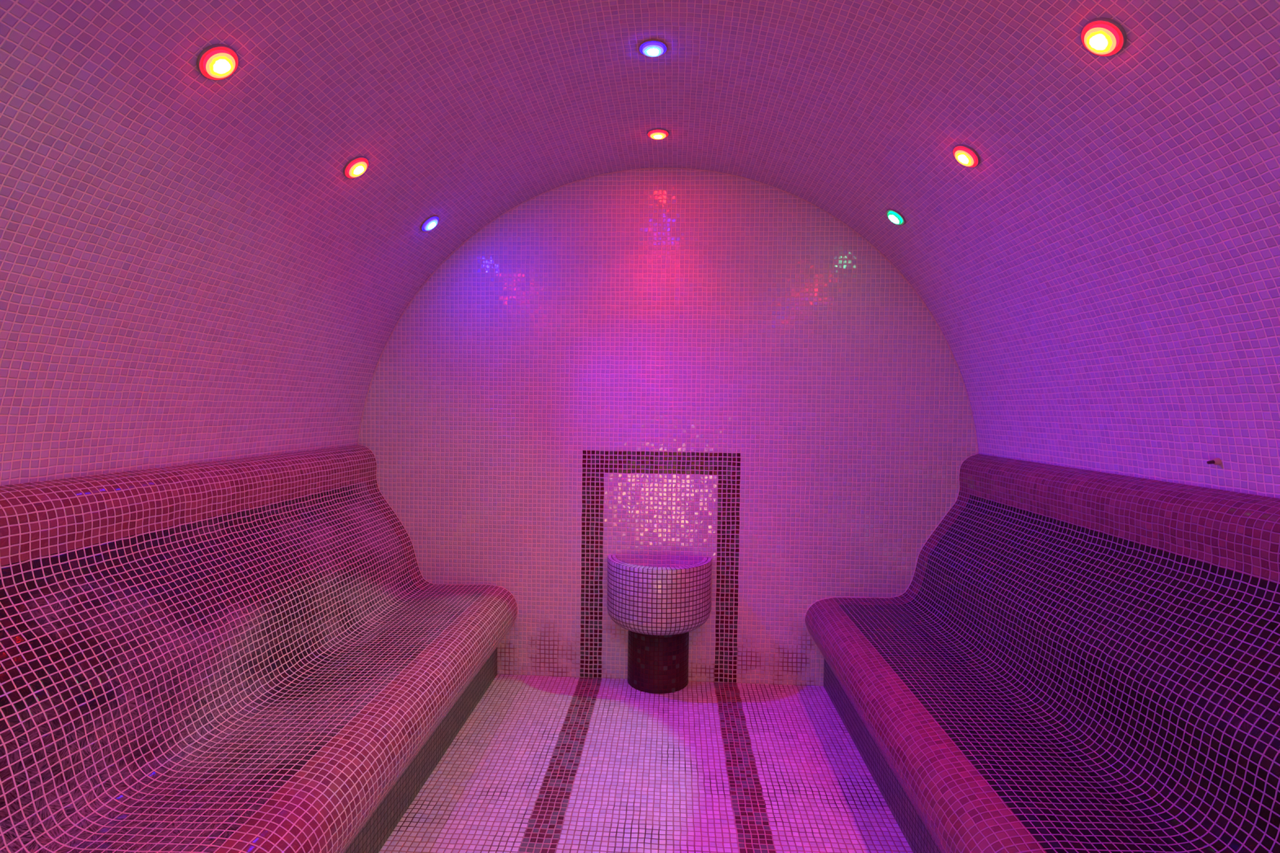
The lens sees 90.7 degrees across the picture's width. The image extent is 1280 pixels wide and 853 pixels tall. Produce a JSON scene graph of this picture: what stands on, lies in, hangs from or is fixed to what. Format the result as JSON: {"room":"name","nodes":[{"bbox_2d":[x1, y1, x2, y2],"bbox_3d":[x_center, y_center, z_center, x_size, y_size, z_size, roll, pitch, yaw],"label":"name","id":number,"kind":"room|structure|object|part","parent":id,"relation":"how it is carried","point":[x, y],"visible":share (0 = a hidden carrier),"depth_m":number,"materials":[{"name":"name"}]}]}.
{"room":"spa","nodes":[
{"label":"spa","id":0,"kind":"room"},
{"bbox_2d":[0,0,1279,498],"bbox_3d":[-0.013,-0.458,0.846,3.154,1.577,4.350,1,2,3],"label":"ceiling","id":1,"kind":"structure","parent":0,"point":[193,270],"depth_m":1.77,"materials":[{"name":"white tile"}]},
{"bbox_2d":[196,43,239,79],"bbox_3d":[-0.960,-0.829,1.436,0.075,0.067,0.093,1,2,0],"label":"spotlight","id":2,"kind":"object","parent":1,"relation":"attached to","point":[214,62],"visible":1,"depth_m":1.42,"materials":[{"name":"glass"}]},
{"bbox_2d":[342,155,368,178],"bbox_3d":[-0.926,-0.846,2.060,0.075,0.067,0.093,1,2,0],"label":"spotlight","id":3,"kind":"object","parent":1,"relation":"attached to","point":[355,167],"visible":1,"depth_m":2.04,"materials":[{"name":"glass"}]},
{"bbox_2d":[420,214,439,231],"bbox_3d":[-0.892,-0.864,2.682,0.075,0.067,0.093,1,2,0],"label":"spotlight","id":4,"kind":"object","parent":1,"relation":"attached to","point":[431,222],"visible":1,"depth_m":2.67,"materials":[{"name":"glass"}]},
{"bbox_2d":[638,38,667,57],"bbox_3d":[0.041,-1.193,1.998,0.093,0.020,0.093,0,2,3],"label":"recessed light","id":5,"kind":"object","parent":1,"relation":"in","point":[652,47],"visible":1,"depth_m":1.98,"materials":[{"name":"glass"}]},
{"bbox_2d":[646,128,669,139],"bbox_3d":[0.075,-1.210,2.620,0.093,0.020,0.093,0,2,3],"label":"recessed light","id":6,"kind":"object","parent":1,"relation":"in","point":[655,133],"visible":1,"depth_m":2.60,"materials":[{"name":"glass"}]},
{"bbox_2d":[885,208,905,225],"bbox_3d":[1.044,-0.856,2.578,0.077,0.065,0.092,1,2,-8],"label":"spotlight","id":7,"kind":"object","parent":1,"relation":"attached to","point":[895,216],"visible":1,"depth_m":2.56,"materials":[{"name":"glass"}]},
{"bbox_2d":[952,144,980,167],"bbox_3d":[1.011,-0.839,1.956,0.077,0.065,0.092,1,2,-8],"label":"spotlight","id":8,"kind":"object","parent":1,"relation":"attached to","point":[964,154],"visible":1,"depth_m":1.94,"materials":[{"name":"glass"}]},
{"bbox_2d":[1080,17,1126,56],"bbox_3d":[0.977,-0.821,1.332,0.077,0.065,0.092,1,2,-8],"label":"spotlight","id":9,"kind":"object","parent":1,"relation":"attached to","point":[1100,36],"visible":1,"depth_m":1.32,"materials":[{"name":"glass"}]},
{"bbox_2d":[1206,457,1221,465],"bbox_3d":[1.490,0.090,1.641,0.030,0.020,0.019,1,2,3],"label":"peg","id":10,"kind":"object","parent":1,"relation":"attached to","point":[1217,461],"visible":1,"depth_m":1.64,"materials":[{"name":"plastic"}]},
{"bbox_2d":[378,674,912,852],"bbox_3d":[-0.037,1.336,0.898,3.240,0.090,4.530,1,2,3],"label":"floor","id":11,"kind":"structure","parent":0,"point":[651,776],"depth_m":2.26,"materials":[{"name":"white tile"}]},
{"bbox_2d":[0,444,517,852],"bbox_3d":[-1.114,0.715,0.939,0.807,1.122,4.348,1,2,3],"label":"tiled bench","id":12,"kind":"object","parent":11,"relation":"on","point":[256,654],"visible":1,"depth_m":1.69,"materials":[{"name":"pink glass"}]},
{"bbox_3d":[-1.183,0.892,0.947,0.673,0.165,4.347,1,2,3],"label":"seat","id":13,"kind":"part","parent":12,"relation":"part of","materials":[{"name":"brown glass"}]},
{"bbox_2d":[518,677,601,852],"bbox_3d":[-0.358,1.331,0.915,0.109,0.090,4.530,1,2,3],"label":"floor stripe","id":14,"kind":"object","parent":11,"relation":"attached to","point":[542,833],"depth_m":2.26,"materials":[{"name":"tile"}]},
{"bbox_2d":[607,555,711,693],"bbox_3d":[0.084,0.932,2.933,0.501,0.605,0.251,1,2,3],"label":"basin","id":15,"kind":"object","parent":11,"relation":"on","point":[658,607],"visible":1,"depth_m":2.88,"materials":[{"name":"white tile"}]},
{"bbox_3d":[0.086,0.792,2.929,0.501,0.322,0.251,1,2,3],"label":"bowl","id":16,"kind":"part","parent":15,"relation":"part of","materials":[{"name":"white tile"}]},
{"bbox_2d":[714,682,775,852],"bbox_3d":[0.295,1.341,0.880,0.109,0.090,4.530,1,2,3],"label":"floor stripe","id":17,"kind":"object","parent":11,"relation":"attached to","point":[753,833],"depth_m":2.26,"materials":[{"name":"tile"}]},
{"bbox_2d":[804,453,1279,852],"bbox_3d":[1.065,0.744,0.822,0.788,1.129,4.348,1,2,3],"label":"tiled bench","id":18,"kind":"object","parent":11,"relation":"on","point":[1071,660],"visible":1,"depth_m":1.70,"materials":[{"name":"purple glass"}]},
{"bbox_3d":[1.128,0.932,0.823,0.657,0.153,4.347,1,2,3],"label":"seat","id":19,"kind":"part","parent":18,"relation":"part of","materials":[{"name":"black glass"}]},
{"bbox_2d":[359,168,977,686],"bbox_3d":[0.101,-0.070,3.075,3.240,2.600,0.090,1,2,3],"label":"wall","id":20,"kind":"structure","parent":0,"point":[650,309],"depth_m":3.03,"materials":[{"name":"white tile"}]},
{"bbox_2d":[579,449,741,683],"bbox_3d":[0.096,0.674,3.096,0.763,1.112,0.090,1,2,3],"label":"trim","id":21,"kind":"structure","parent":20,"relation":"attached to","point":[726,465],"depth_m":3.04,"materials":[{"name":"tile"}]},
{"bbox_2d":[357,167,978,453],"bbox_3d":[0.105,-0.558,3.015,2.982,1.345,0.007,1,2,3],"label":"trim","id":22,"kind":"structure","parent":20,"relation":"attached to","point":[558,187],"depth_m":2.99,"materials":[{"name":"white tile"}]}
]}

